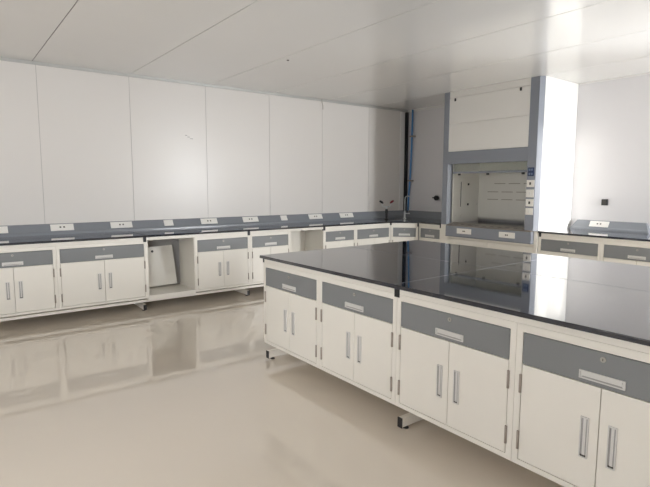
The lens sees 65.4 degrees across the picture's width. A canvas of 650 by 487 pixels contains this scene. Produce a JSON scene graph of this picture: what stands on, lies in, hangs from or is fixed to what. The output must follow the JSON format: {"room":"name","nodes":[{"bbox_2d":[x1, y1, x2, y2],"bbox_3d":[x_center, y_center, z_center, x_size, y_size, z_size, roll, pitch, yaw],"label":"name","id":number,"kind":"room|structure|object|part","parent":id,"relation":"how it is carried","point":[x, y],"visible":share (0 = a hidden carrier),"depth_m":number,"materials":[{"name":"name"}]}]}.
{"room":"science laboratory","nodes":[
{"label":"science laboratory","id":0,"kind":"room"},
{"bbox_2d":[0,60,404,286],"bbox_3d":[-2.186,-0.689,6.364,9.060,2.710,0.121,-5,8,-37],"label":"wall","id":1,"kind":"structure","parent":0,"point":[77,146],"depth_m":6.44,"materials":[{"name":"paint"}]},
{"bbox_2d":[0,57,407,111],"bbox_3d":[-2.073,-2.019,6.207,8.830,0.030,0.022,-5,8,-37],"label":"trim","id":2,"kind":"structure","parent":1,"relation":"attached to","point":[1,58],"depth_m":6.36,"materials":[{"name":"metal"}]},
{"bbox_2d":[0,210,407,237],"bbox_3d":[-1.164,-0.315,7.046,6.659,0.117,0.105,-5,8,-37],"label":"trough","id":3,"kind":"object","parent":1,"relation":"attached to","point":[112,226],"visible":0.98,"depth_m":6.46,"materials":[{"name":"grey plastic"}]},
{"bbox_3d":[-3.451,-0.139,5.296,0.228,0.071,0.045,-5,8,-37],"label":"socket plate","id":4,"kind":"part","parent":3,"relation":"part of","materials":[{"name":"white plastic"}]},
{"bbox_3d":[-2.946,-0.181,5.677,0.234,0.071,0.045,-5,8,-37],"label":"socket plate","id":5,"kind":"part","parent":3,"relation":"part of","materials":[{"name":"white plastic"}]},
{"bbox_3d":[-2.436,-0.224,6.062,0.247,0.071,0.045,-5,8,-37],"label":"socket plate","id":6,"kind":"part","parent":3,"relation":"part of","materials":[{"name":"white plastic"}]},
{"bbox_3d":[-1.980,-0.262,6.407,0.116,0.071,0.045,-5,8,-37],"label":"socket plate","id":7,"kind":"part","parent":3,"relation":"part of","materials":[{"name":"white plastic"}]},
{"bbox_3d":[-1.542,-0.298,6.737,0.229,0.071,0.045,-5,8,-37],"label":"socket plate","id":8,"kind":"part","parent":3,"relation":"part of","materials":[{"name":"white plastic"}]},
{"bbox_3d":[-1.046,-0.340,7.111,0.239,0.071,0.045,-5,8,-37],"label":"socket plate","id":9,"kind":"part","parent":3,"relation":"part of","materials":[{"name":"white plastic"}]},
{"bbox_3d":[-0.604,-0.377,7.445,0.106,0.071,0.045,-5,8,-37],"label":"socket plate","id":10,"kind":"part","parent":3,"relation":"part of","materials":[{"name":"white plastic"}]},
{"bbox_3d":[-0.146,-0.415,7.791,0.251,0.071,0.045,-5,8,-37],"label":"socket plate","id":11,"kind":"part","parent":3,"relation":"part of","materials":[{"name":"white plastic"}]},
{"bbox_3d":[0.347,-0.456,8.162,0.274,0.071,0.045,-5,8,-37],"label":"socket plate","id":12,"kind":"part","parent":3,"relation":"part of","materials":[{"name":"white plastic"}]},
{"bbox_2d":[399,112,404,209],"bbox_3d":[1.349,-1.438,8.896,0.095,1.707,0.014,-5,8,-37],"label":"trim","id":13,"kind":"structure","parent":1,"relation":"attached to","point":[402,114],"depth_m":8.88,"materials":[{"name":"metal"}]},
{"bbox_2d":[403,112,408,209],"bbox_3d":[1.430,-1.442,8.938,0.045,1.706,0.043,-5,8,-37],"label":"cable conduit","id":14,"kind":"object","parent":1,"relation":"attached to","point":[406,113],"visible":0.91,"depth_m":8.92,"materials":[{"name":"black plastic"}]},
{"bbox_2d":[0,283,563,486],"bbox_3d":[0.333,1.071,3.387,9.260,0.100,8.360,-5,8,-37],"label":"floor","id":15,"kind":"structure","parent":0,"point":[181,391],"depth_m":3.12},
{"bbox_2d":[0,246,58,317],"bbox_3d":[-3.143,0.353,5.070,0.752,0.653,0.500,-5,8,-37],"label":"base cabinet","id":16,"kind":"object","parent":15,"relation":"on","point":[28,276],"visible":0.98,"depth_m":4.95,"materials":[{"name":"metal"}]},
{"bbox_3d":[-3.142,0.462,4.794,0.341,0.444,0.020,-5,8,-37],"label":"door","id":17,"kind":"part","parent":16,"relation":"part of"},
{"bbox_3d":[-3.039,0.457,4.855,0.034,0.172,0.006,-5,8,-37],"label":"door handle","id":18,"kind":"part","parent":16,"relation":"part of","materials":[{"name":"plastic"}]},
{"bbox_3d":[-3.004,0.157,4.864,0.685,0.140,0.020,-5,8,-37],"label":"drawer","id":19,"kind":"part","parent":16,"relation":"part of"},
{"bbox_3d":[-2.868,0.440,5.001,0.341,0.444,0.020,-5,8,-37],"label":"door","id":20,"kind":"part","parent":16,"relation":"part of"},
{"bbox_2d":[56,240,148,309],"bbox_3d":[-2.484,0.298,5.568,0.901,0.653,0.500,-5,8,-37],"label":"base cabinet","id":21,"kind":"object","parent":15,"relation":"on","point":[113,272],"visible":0.96,"depth_m":5.36,"materials":[{"name":"metal"}]},
{"bbox_3d":[-2.511,0.410,5.269,0.415,0.444,0.020,-5,8,-37],"label":"door","id":22,"kind":"part","parent":21,"relation":"part of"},
{"bbox_3d":[-2.344,0.102,5.362,0.834,0.140,0.020,-5,8,-37],"label":"drawer","id":23,"kind":"part","parent":21,"relation":"part of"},
{"bbox_3d":[-2.178,0.382,5.521,0.415,0.444,0.020,-5,8,-37],"label":"door","id":24,"kind":"part","parent":21,"relation":"part of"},
{"bbox_2d":[0,223,391,321],"bbox_3d":[-1.379,0.244,6.504,5.586,0.828,0.686,-5,8,-37],"label":"frame","id":25,"kind":"object","parent":15,"relation":"on","point":[242,289],"visible":0.56,"depth_m":5.67,"materials":[{"name":"white metal"}]},
{"bbox_3d":[-2.719,0.006,5.070,1.758,0.036,0.030,-5,8,-37],"label":"rail","id":26,"kind":"part","parent":25,"relation":"part of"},
{"bbox_2d":[0,231,144,245],"bbox_3d":[-2.912,-0.054,5.332,1.778,0.022,0.745,-5,8,-37],"label":"countertop","id":27,"kind":"structure","parent":25,"relation":"on","point":[21,240],"depth_m":5.31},
{"bbox_3d":[-2.736,0.704,5.183,1.776,0.028,0.030,-5,8,-37],"label":"rail","id":28,"kind":"part","parent":25,"relation":"part of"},
{"bbox_2d":[147,237,195,299],"bbox_3d":[-1.898,0.261,6.005,0.559,0.666,0.470,-5,8,-37],"label":"kneehole","id":29,"kind":"object","parent":25,"relation":"on","point":[187,285],"visible":0.66,"depth_m":6.08,"materials":[{"name":"metal"}]},
{"bbox_3d":[-2.118,0.256,5.839,0.010,0.621,0.466,-5,8,-37],"label":"panel","id":30,"kind":"part","parent":29,"relation":"part of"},
{"bbox_2d":[148,245,176,286],"bbox_3d":[-2.060,0.277,6.178,0.474,0.484,0.120,-5,8,-37],"label":"panel","id":31,"kind":"object","parent":29,"relation":"on","point":[161,264],"visible":0.69,"depth_m":6.21,"materials":[{"name":"white plastic"}]},
{"bbox_2d":[147,284,195,299],"bbox_3d":[-1.899,0.569,6.040,0.559,0.045,0.470,-5,8,-37],"label":"shelf","id":32,"kind":"object","parent":29,"relation":"attached to","point":[157,292],"depth_m":5.97,"materials":[{"name":"metal"}]},
{"bbox_3d":[-1.681,0.220,6.169,0.010,0.621,0.466,-5,8,-37],"label":"panel","id":33,"kind":"part","parent":29,"relation":"part of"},
{"bbox_2d":[129,226,249,236],"bbox_3d":[-1.686,-0.156,6.258,1.297,0.022,0.745,-5,8,-37],"label":"countertop","id":34,"kind":"structure","parent":25,"relation":"on","point":[222,229],"depth_m":6.09,"materials":[{"name":"stone"}]},
{"bbox_3d":[-1.487,-0.097,6.000,1.261,0.036,0.030,-5,8,-37],"label":"rail","id":35,"kind":"part","parent":25,"relation":"part of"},
{"bbox_3d":[-1.510,0.601,6.108,1.295,0.028,0.030,-5,8,-37],"label":"rail","id":36,"kind":"part","parent":25,"relation":"part of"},
{"bbox_3d":[-0.517,0.518,6.857,1.189,0.028,0.030,-5,8,-37],"label":"rail","id":37,"kind":"part","parent":25,"relation":"part of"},
{"bbox_2d":[229,223,324,230],"bbox_3d":[-0.694,-0.239,7.007,1.191,0.022,0.745,-5,8,-37],"label":"countertop","id":38,"kind":"structure","parent":25,"relation":"on","point":[260,227],"depth_m":6.83,"materials":[{"name":"stone"}]},
{"bbox_3d":[-0.494,-0.180,6.750,1.155,0.036,0.030,-5,8,-37],"label":"rail","id":39,"kind":"part","parent":25,"relation":"part of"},
{"bbox_2d":[290,229,323,251],"bbox_3d":[-0.382,0.134,7.150,0.563,0.666,0.470,-5,8,-37],"label":"kneehole","id":40,"kind":"object","parent":25,"relation":"on","point":[305,240],"visible":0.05,"depth_m":7.35,"materials":[{"name":"metal"}]},
{"bbox_3d":[-0.516,0.091,7.323,0.543,0.621,0.015,-5,8,-37],"label":"panel","id":41,"kind":"part","parent":40,"relation":"part of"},
{"bbox_3d":[-0.163,0.093,7.315,0.010,0.621,0.466,-5,8,-37],"label":"panel","id":42,"kind":"part","parent":40,"relation":"part of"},
{"bbox_2d":[300,219,391,226],"bbox_3d":[0.298,-0.322,7.755,1.296,0.022,0.745,-5,8,-37],"label":"countertop","id":43,"kind":"structure","parent":25,"relation":"on","point":[360,221],"depth_m":7.60,"materials":[{"name":"stone"}]},
{"bbox_3d":[0.497,-0.263,7.498,1.260,0.036,0.030,-5,8,-37],"label":"rail","id":44,"kind":"part","parent":25,"relation":"part of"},
{"bbox_2d":[193,234,250,291],"bbox_3d":[-1.386,0.207,6.397,0.732,0.653,0.500,-5,8,-37],"label":"base cabinet","id":45,"kind":"object","parent":15,"relation":"on","point":[221,262],"visible":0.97,"depth_m":6.20,"materials":[{"name":"metal"}]},
{"bbox_3d":[-1.380,0.315,6.123,0.331,0.444,0.020,-5,8,-37],"label":"door","id":46,"kind":"part","parent":45,"relation":"part of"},
{"bbox_3d":[-1.246,0.010,6.190,0.665,0.140,0.020,-5,8,-37],"label":"drawer","id":47,"kind":"part","parent":45,"relation":"part of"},
{"bbox_3d":[-1.114,0.293,6.324,0.331,0.444,0.020,-5,8,-37],"label":"door","id":48,"kind":"part","parent":45,"relation":"part of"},
{"bbox_2d":[250,231,289,284],"bbox_3d":[-0.851,0.162,6.800,0.606,0.653,0.500,-5,8,-37],"label":"base cabinet","id":49,"kind":"object","parent":15,"relation":"on","point":[274,242],"visible":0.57,"depth_m":6.54,"materials":[{"name":"metal"}]},
{"bbox_3d":[-0.821,0.269,6.546,0.268,0.444,0.020,-5,8,-37],"label":"door","id":50,"kind":"part","parent":49,"relation":"part of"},
{"bbox_3d":[-0.712,-0.034,6.594,0.539,0.140,0.020,-5,8,-37],"label":"drawer","id":51,"kind":"part","parent":49,"relation":"part of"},
{"bbox_3d":[-0.605,0.251,6.709,0.268,0.444,0.020,-5,8,-37],"label":"door","id":52,"kind":"part","parent":49,"relation":"part of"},
{"bbox_2d":[263,262,318,367],"bbox_3d":[-0.074,0.493,3.912,0.500,0.653,0.742,-5,8,-37],"label":"base cabinet","id":53,"kind":"object","parent":15,"relation":"on","point":[291,296],"visible":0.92,"depth_m":3.73,"materials":[{"name":"metal"}]},
{"bbox_3d":[-0.360,0.569,3.917,0.020,0.444,0.336,-5,8,-37],"label":"door","id":54,"kind":"part","parent":53,"relation":"part of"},
{"bbox_3d":[-0.300,0.582,3.818,0.006,0.172,0.034,-5,8,-37],"label":"door handle","id":55,"kind":"part","parent":53,"relation":"part of","materials":[{"name":"plastic"}]},
{"bbox_3d":[-0.267,0.328,3.746,0.006,0.034,0.175,-5,8,-37],"label":"drawer handle","id":56,"kind":"part","parent":53,"relation":"part of","materials":[{"name":"plastic"}]},
{"bbox_3d":[-0.257,0.290,3.749,0.020,0.140,0.676,-5,8,-37],"label":"drawer","id":57,"kind":"part","parent":53,"relation":"part of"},
{"bbox_3d":[-0.235,0.592,3.733,0.006,0.172,0.034,-5,8,-37],"label":"door handle","id":58,"kind":"part","parent":53,"relation":"part of","materials":[{"name":"plastic"}]},
{"bbox_3d":[-0.155,0.600,3.648,0.020,0.444,0.336,-5,8,-37],"label":"door","id":59,"kind":"part","parent":53,"relation":"part of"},
{"bbox_2d":[324,227,355,248],"bbox_3d":[0.074,0.085,7.498,0.585,0.653,0.500,-5,8,-37],"label":"base cabinet","id":60,"kind":"object","parent":15,"relation":"on","point":[338,237],"visible":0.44,"depth_m":7.28,"materials":[{"name":"metal"}]},
{"bbox_3d":[0.109,0.191,7.247,0.257,0.444,0.020,-5,8,-37],"label":"door","id":61,"kind":"part","parent":60,"relation":"part of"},
{"bbox_3d":[0.213,-0.112,7.292,0.518,0.140,0.020,-5,8,-37],"label":"drawer","id":62,"kind":"part","parent":60,"relation":"part of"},
{"bbox_3d":[0.316,0.174,7.404,0.257,0.444,0.020,-5,8,-37],"label":"door","id":63,"kind":"part","parent":60,"relation":"part of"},
{"bbox_2d":[319,276,396,404],"bbox_3d":[0.374,0.561,3.326,0.500,0.653,0.736,-5,8,-37],"label":"base cabinet","id":64,"kind":"object","parent":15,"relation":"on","point":[358,323],"visible":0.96,"depth_m":3.14,"materials":[{"name":"metal"}]},
{"bbox_3d":[0.089,0.637,3.329,0.020,0.444,0.332,-5,8,-37],"label":"door","id":65,"kind":"part","parent":64,"relation":"part of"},
{"bbox_3d":[0.148,0.650,3.231,0.006,0.172,0.034,-5,8,-37],"label":"door handle","id":66,"kind":"part","parent":64,"relation":"part of","materials":[{"name":"plastic"}]},
{"bbox_3d":[0.181,0.396,3.159,0.006,0.034,0.175,-5,8,-37],"label":"drawer handle","id":67,"kind":"part","parent":64,"relation":"part of","materials":[{"name":"plastic"}]},
{"bbox_3d":[0.191,0.358,3.163,0.020,0.140,0.668,-5,8,-37],"label":"drawer","id":68,"kind":"part","parent":64,"relation":"part of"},
{"bbox_3d":[0.213,0.660,3.146,0.006,0.172,0.034,-5,8,-37],"label":"door handle","id":69,"kind":"part","parent":64,"relation":"part of","materials":[{"name":"plastic"}]},
{"bbox_3d":[0.292,0.668,3.064,0.020,0.444,0.332,-5,8,-37],"label":"door","id":70,"kind":"part","parent":64,"relation":"part of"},
{"bbox_2d":[356,225,390,245],"bbox_3d":[0.592,0.042,7.889,0.712,0.653,0.500,-5,8,-37],"label":"base cabinet","id":71,"kind":"object","parent":15,"relation":"on","point":[369,235],"visible":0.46,"depth_m":7.67,"materials":[{"name":"metal"}]},
{"bbox_3d":[0.601,0.150,7.619,0.321,0.444,0.020,-5,8,-37],"label":"door","id":72,"kind":"part","parent":71,"relation":"part of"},
{"bbox_3d":[0.731,-0.155,7.683,0.645,0.140,0.020,-5,8,-37],"label":"drawer","id":73,"kind":"part","parent":71,"relation":"part of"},
{"bbox_3d":[0.860,0.129,7.814,0.321,0.444,0.020,-5,8,-37],"label":"door","id":74,"kind":"part","parent":71,"relation":"part of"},
{"bbox_2d":[391,225,417,241],"bbox_3d":[1.262,0.020,8.098,0.416,0.653,0.450,1,7,8],"label":"base cabinet","id":75,"kind":"object","parent":15,"relation":"on","point":[399,233],"visible":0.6,"depth_m":7.86,"materials":[{"name":"metal"}]},
{"bbox_3d":[1.235,-0.175,7.872,0.349,0.140,0.020,1,7,8],"label":"drawer","id":76,"kind":"part","parent":75,"relation":"part of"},
{"bbox_3d":[1.234,0.119,7.906,0.349,0.444,0.020,1,7,8],"label":"door","id":77,"kind":"part","parent":75,"relation":"part of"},
{"bbox_2d":[392,223,440,227],"bbox_3d":[1.639,0.090,7.923,0.956,0.828,0.758,-5,8,-37],"label":"frame","id":78,"kind":"object","parent":15,"relation":"on","point":[417,224],"visible":0.19,"depth_m":7.82,"materials":[{"name":"white metal"}]},
{"bbox_2d":[367,217,440,222],"bbox_3d":[1.331,-0.389,8.364,1.086,0.022,1.019,-5,8,-37],"label":"countertop","id":79,"kind":"structure","parent":78,"relation":"on","point":[400,219],"depth_m":8.30,"materials":[{"name":"stone"}]},
{"bbox_2d":[379,200,393,218],"bbox_3d":[1.016,-0.558,8.360,0.322,0.314,0.068,-5,8,-37],"label":"eyewash","id":80,"kind":"object","parent":79,"relation":"on","point":[380,201],"visible":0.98,"depth_m":8.35,"materials":[{"name":"black plastic"}]},
{"bbox_2d":[404,196,410,218],"bbox_3d":[1.389,-0.619,8.574,0.127,0.388,0.053,0,7,-3],"label":"gooseneck faucet","id":81,"kind":"object","parent":79,"relation":"on","point":[405,213],"visible":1,"depth_m":8.57,"materials":[{"name":"metal"}]},
{"bbox_3d":[1.398,-0.668,8.566,0.109,0.288,0.017,0,6,0],"label":"spout","id":82,"kind":"part","parent":81,"relation":"part of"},
{"bbox_3d":[1.236,-0.302,7.863,0.386,0.036,0.030,1,7,8],"label":"rail","id":83,"kind":"part","parent":78,"relation":"part of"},
{"bbox_2d":[417,220,440,224],"bbox_3d":[1.884,-0.330,7.864,0.815,0.022,0.448,-5,8,-37],"label":"countertop","id":84,"kind":"structure","parent":78,"relation":"on","point":[439,221],"depth_m":7.65,"materials":[{"name":"stone"}]},
{"bbox_3d":[1.587,-0.278,7.656,0.030,0.036,0.405,-5,8,-37],"label":"rail","id":85,"kind":"part","parent":78,"relation":"part of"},
{"bbox_2d":[419,226,440,242],"bbox_3d":[1.774,0.053,7.819,0.500,0.653,0.437,-5,8,-37],"label":"base cabinet","id":86,"kind":"object","parent":15,"relation":"on","point":[426,233],"visible":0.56,"depth_m":7.65,"materials":[{"name":"metal"}]},
{"bbox_3d":[1.591,0.144,7.689,0.020,0.444,0.370,-5,8,-37],"label":"door","id":87,"kind":"part","parent":86,"relation":"part of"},
{"bbox_3d":[1.592,-0.150,7.656,0.020,0.140,0.370,-5,8,-37],"label":"drawer","id":88,"kind":"part","parent":86,"relation":"part of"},
{"bbox_2d":[395,295,516,460],"bbox_3d":[0.823,0.629,2.738,0.500,0.653,0.746,-5,8,-37],"label":"base cabinet","id":89,"kind":"object","parent":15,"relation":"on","point":[455,367],"visible":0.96,"depth_m":2.54,"materials":[{"name":"metal"}]},
{"bbox_3d":[0.537,0.705,2.744,0.020,0.444,0.338,-5,8,-37],"label":"door","id":90,"kind":"part","parent":89,"relation":"part of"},
{"bbox_3d":[0.597,0.718,2.644,0.006,0.172,0.034,-5,8,-37],"label":"door handle","id":91,"kind":"part","parent":89,"relation":"part of","materials":[{"name":"plastic"}]},
{"bbox_3d":[0.630,0.464,2.572,0.006,0.034,0.175,-5,8,-37],"label":"drawer handle","id":92,"kind":"part","parent":89,"relation":"part of","materials":[{"name":"plastic"}]},
{"bbox_3d":[0.641,0.426,2.575,0.020,0.140,0.679,-5,8,-37],"label":"drawer","id":93,"kind":"part","parent":89,"relation":"part of","materials":[{"name":"metal"}]},
{"bbox_3d":[0.662,0.728,2.559,0.006,0.172,0.034,-5,8,-37],"label":"door handle","id":94,"kind":"part","parent":89,"relation":"part of","materials":[{"name":"plastic"}]},
{"bbox_3d":[0.743,0.736,2.474,0.020,0.444,0.338,-5,8,-37],"label":"door","id":95,"kind":"part","parent":89,"relation":"part of","materials":[{"name":"metal"}]},
{"bbox_2d":[263,259,649,428],"bbox_3d":[1.130,0.600,3.436,1.817,0.828,2.979,-5,8,-37],"label":"frame","id":96,"kind":"object","parent":15,"relation":"on","point":[404,420],"visible":0.38,"depth_m":2.53,"materials":[{"name":"white metal"}]},
{"bbox_3d":[-0.031,0.197,3.448,0.030,0.036,1.448,-5,8,-37],"label":"rail","id":97,"kind":"part","parent":96,"relation":"part of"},
{"bbox_2d":[260,247,488,287],"bbox_3d":[0.299,0.139,3.708,0.940,0.022,1.519,-5,8,-37],"label":"countertop","id":98,"kind":"structure","parent":96,"relation":"on","point":[387,269],"depth_m":3.51,"materials":[{"name":"stone"}]},
{"bbox_2d":[349,240,553,267],"bbox_3d":[1.026,0.074,4.294,0.936,0.022,1.515,-5,8,-37],"label":"countertop","id":99,"kind":"structure","parent":96,"relation":"on","point":[471,255],"depth_m":4.18,"materials":[{"name":"stone"}]},
{"bbox_2d":[394,268,649,345],"bbox_3d":[1.199,0.276,2.527,0.936,0.022,1.524,-5,8,-37],"label":"countertop","id":100,"kind":"structure","parent":96,"relation":"on","point":[619,313],"depth_m":2.48,"materials":[{"name":"stone"}]},
{"bbox_3d":[0.871,0.334,2.268,0.030,0.036,1.457,-5,8,-37],"label":"rail","id":101,"kind":"part","parent":96,"relation":"part of","materials":[{"name":"metal"}]},
{"bbox_2d":[491,256,649,291],"bbox_3d":[1.935,0.211,3.102,0.940,0.022,1.555,-5,8,-37],"label":"countertop","id":102,"kind":"structure","parent":96,"relation":"on","point":[636,277],"depth_m":3.31,"materials":[{"name":"stone"}]},
{"bbox_2d":[441,76,578,253],"bbox_3d":[2.458,-0.750,7.007,0.876,2.709,1.510,-5,8,-37],"label":"fume hood","id":103,"kind":"object","parent":15,"relation":"on","point":[509,147],"visible":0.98,"depth_m":6.60,"materials":[{"name":"white metal"}]},
{"bbox_3d":[1.757,-1.209,7.287,0.080,1.864,0.135,-5,8,-37],"label":"post","id":104,"kind":"part","parent":103,"relation":"part of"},
{"bbox_3d":[2.044,-0.821,7.624,0.783,2.709,0.020,-5,8,-37],"label":"panel","id":105,"kind":"part","parent":103,"relation":"part of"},
{"bbox_3d":[1.934,-0.169,7.046,0.007,0.073,0.240,-5,8,-37],"label":"socket plate","id":106,"kind":"part","parent":103,"relation":"part of","materials":[{"name":"white plastic"}]},
{"bbox_3d":[2.059,-0.727,7.455,0.180,0.360,0.006,-5,8,-37],"label":"service panel","id":107,"kind":"part","parent":103,"relation":"part of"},
{"bbox_3d":[1.998,0.218,7.131,0.022,0.535,0.662,-5,8,-37],"label":"door","id":108,"kind":"part","parent":103,"relation":"part of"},
{"bbox_3d":[2.143,-1.163,6.747,0.040,0.172,1.234,-5,8,-37],"label":"header panel","id":109,"kind":"part","parent":103,"relation":"part of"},
{"bbox_3d":[2.142,-1.440,6.713,0.026,0.379,1.229,-5,8,-37],"label":"panel","id":110,"kind":"part","parent":103,"relation":"part of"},
{"bbox_3d":[2.143,-1.807,6.672,0.026,0.353,1.229,-5,8,-37],"label":"panel","id":111,"kind":"part","parent":103,"relation":"part of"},
{"bbox_3d":[2.208,-0.960,6.792,0.040,0.030,1.188,-5,8,-37],"label":"sash handle","id":112,"kind":"part","parent":103,"relation":"part of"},
{"bbox_3d":[2.143,-2.029,6.646,0.026,0.088,1.229,-5,8,-37],"label":"panel","id":113,"kind":"part","parent":103,"relation":"part of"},
{"bbox_3d":[2.338,-0.108,6.516,0.007,0.073,0.228,-5,8,-37],"label":"socket plate","id":114,"kind":"part","parent":103,"relation":"part of","materials":[{"name":"white plastic"}]},
{"bbox_3d":[2.400,0.279,6.604,0.022,0.535,0.662,-5,8,-37],"label":"door","id":115,"kind":"part","parent":103,"relation":"part of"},
{"bbox_2d":[525,208,532,214],"bbox_3d":[2.531,-0.397,6.278,0.008,0.083,0.100,-5,8,-37],"label":"switch plate","id":116,"kind":"object","parent":103,"relation":"attached to","point":[528,211],"depth_m":6.27,"materials":[{"name":"white plastic"}]},
{"bbox_2d":[526,199,533,205],"bbox_3d":[2.531,-0.505,6.266,0.008,0.090,0.100,-5,8,-37],"label":"switch plate","id":117,"kind":"object","parent":103,"relation":"attached to","point":[529,202],"depth_m":6.26,"materials":[{"name":"white plastic"}]},
{"bbox_2d":[526,190,533,196],"bbox_3d":[2.532,-0.619,6.253,0.008,0.095,0.100,-5,8,-37],"label":"switch plate","id":118,"kind":"object","parent":103,"relation":"attached to","point":[529,193],"depth_m":6.25,"materials":[{"name":"white plastic"}]},
{"bbox_2d":[526,180,534,186],"bbox_3d":[2.532,-0.739,6.239,0.008,0.086,0.100,-5,8,-37],"label":"switch plate","id":119,"kind":"object","parent":103,"relation":"attached to","point":[529,183],"depth_m":6.23,"materials":[{"name":"white plastic"}]},
{"bbox_3d":[2.621,-1.087,6.239,0.180,1.864,0.160,-5,8,-37],"label":"post","id":120,"kind":"part","parent":103,"relation":"part of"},
{"bbox_3d":[2.946,-0.685,6.445,0.783,2.709,0.020,-5,8,-37],"label":"panel","id":121,"kind":"part","parent":103,"relation":"part of","materials":[{"name":"metal"}]},
{"bbox_2d":[538,236,600,260],"bbox_3d":[3.057,0.247,6.141,0.500,0.653,0.743,-5,8,-37],"label":"base cabinet","id":122,"kind":"object","parent":15,"relation":"on","point":[555,246],"visible":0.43,"depth_m":5.95,"materials":[{"name":"metal"}]},
{"bbox_3d":[2.771,0.323,6.146,0.020,0.444,0.336,-5,8,-37],"label":"door","id":123,"kind":"part","parent":122,"relation":"part of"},
{"bbox_3d":[2.875,0.045,5.978,0.020,0.140,0.676,-5,8,-37],"label":"drawer","id":124,"kind":"part","parent":122,"relation":"part of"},
{"bbox_3d":[2.977,0.354,5.877,0.020,0.444,0.336,-5,8,-37],"label":"door","id":125,"kind":"part","parent":122,"relation":"part of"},
{"bbox_2d":[511,323,649,486],"bbox_3d":[1.275,0.697,2.147,0.500,0.653,0.745,-5,8,-37],"label":"base cabinet","id":126,"kind":"object","parent":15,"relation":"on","point":[581,411],"visible":0.98,"depth_m":2.06,"materials":[{"name":"metal"}]},
{"bbox_3d":[0.989,0.773,2.152,0.020,0.444,0.337,-5,8,-37],"label":"door","id":127,"kind":"part","parent":126,"relation":"part of","materials":[{"name":"metal"}]},
{"bbox_3d":[1.049,0.786,2.053,0.006,0.172,0.034,-5,8,-37],"label":"door handle","id":128,"kind":"part","parent":126,"relation":"part of","materials":[{"name":"plastic"}]},
{"bbox_3d":[1.093,0.495,1.984,0.020,0.140,0.678,-5,8,-37],"label":"drawer","id":129,"kind":"part","parent":126,"relation":"part of","materials":[{"name":"metal"}]},
{"bbox_3d":[1.082,0.532,1.980,0.006,0.034,0.175,-5,8,-37],"label":"drawer handle","id":130,"kind":"part","parent":126,"relation":"part of","materials":[{"name":"plastic"}]},
{"bbox_3d":[1.114,0.796,1.967,0.006,0.172,0.034,-5,8,-37],"label":"door handle","id":131,"kind":"part","parent":126,"relation":"part of","materials":[{"name":"plastic"}]},
{"bbox_3d":[1.195,0.804,1.883,0.020,0.444,0.337,-5,8,-37],"label":"door","id":132,"kind":"part","parent":126,"relation":"part of","materials":[{"name":"metal"}]},
{"bbox_2d":[539,233,649,244],"bbox_3d":[3.344,0.325,5.898,0.706,0.828,1.487,-5,8,-37],"label":"frame","id":133,"kind":"object","parent":15,"relation":"on","point":[540,234],"visible":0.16,"depth_m":5.71,"materials":[{"name":"white metal"}]},
{"bbox_2d":[538,228,649,241],"bbox_3d":[3.395,-0.102,5.887,0.815,0.022,1.494,-5,8,-37],"label":"countertop","id":134,"kind":"structure","parent":133,"relation":"on","point":[567,231],"depth_m":5.92,"materials":[{"name":"stone"}]},
{"bbox_2d":[600,241,649,266],"bbox_3d":[3.508,0.315,5.551,0.500,0.653,0.743,-5,8,-37],"label":"base cabinet","id":135,"kind":"object","parent":15,"relation":"on","point":[616,252],"visible":0.46,"depth_m":5.47,"materials":[{"name":"metal"}]},
{"bbox_3d":[3.222,0.391,5.556,0.020,0.444,0.336,-5,8,-37],"label":"door","id":136,"kind":"part","parent":135,"relation":"part of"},
{"bbox_3d":[3.325,0.113,5.389,0.020,0.140,0.676,-5,8,-37],"label":"drawer","id":137,"kind":"part","parent":135,"relation":"part of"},
{"bbox_3d":[3.427,0.422,5.288,0.020,0.444,0.336,-5,8,-37],"label":"door","id":138,"kind":"part","parent":135,"relation":"part of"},
{"bbox_2d":[0,0,649,109],"bbox_3d":[0.340,-1.731,3.068,9.260,0.120,8.360,-5,8,-37],"label":"ceiling","id":139,"kind":"structure","parent":0,"point":[395,54],"depth_m":4.62,"materials":[{"name":"paint"}]},
{"bbox_2d":[407,74,649,239],"bbox_3d":[3.936,-0.620,5.895,0.120,2.710,8.280,-5,8,-37],"label":"wall","id":140,"kind":"structure","parent":0,"point":[612,156],"depth_m":6.35,"materials":[{"name":"paint"}]},
{"bbox_2d":[407,110,415,210],"bbox_3d":[1.512,-1.447,8.863,0.056,1.741,0.132,-5,8,-37],"label":"pipe","id":141,"kind":"object","parent":140,"relation":"attached to","point":[412,135],"visible":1,"depth_m":8.85,"materials":[{"name":"metal"}]},
{"bbox_2d":[406,210,441,218],"bbox_3d":[1.889,-0.465,8.436,0.105,0.117,1.357,-5,8,-37],"label":"trough","id":142,"kind":"object","parent":140,"relation":"attached to","point":[413,214],"visible":0.58,"depth_m":8.64,"materials":[{"name":"plastic"}]},
{"bbox_2d":[408,105,444,112],"bbox_3d":[1.881,-2.247,8.314,0.030,0.035,1.430,-5,8,-37],"label":"trim","id":143,"kind":"structure","parent":140,"relation":"attached to","point":[439,106],"depth_m":8.50,"materials":[{"name":"metal"}]},
{"bbox_2d":[601,199,607,204],"bbox_3d":[3.509,-0.517,6.352,0.024,0.076,0.074,-5,8,-37],"label":"wall outlet","id":144,"kind":"object","parent":140,"relation":"attached to","point":[603,201],"visible":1,"depth_m":6.34,"materials":[{"name":"black plastic"}]},
{"bbox_2d":[570,219,649,233],"bbox_3d":[3.527,-0.217,6.293,0.105,0.117,0.930,-5,8,-37],"label":"trough","id":145,"kind":"object","parent":140,"relation":"attached to","point":[631,227],"visible":1,"depth_m":6.24,"materials":[{"name":"grey plastic"}]},
{"bbox_3d":[3.447,-0.244,6.368,0.045,0.071,0.230,-5,8,-37],"label":"socket plate","id":146,"kind":"part","parent":145,"relation":"part of","materials":[{"name":"white plastic"}]},
{"bbox_2d":[580,72,649,84],"bbox_3d":[4.773,-1.819,4.545,0.012,0.018,4.950,-5,8,-37],"label":"trim","id":147,"kind":"structure","parent":140,"relation":"attached to","point":[649,72],"depth_m":6.17,"materials":[{"name":"metal"}]}
]}

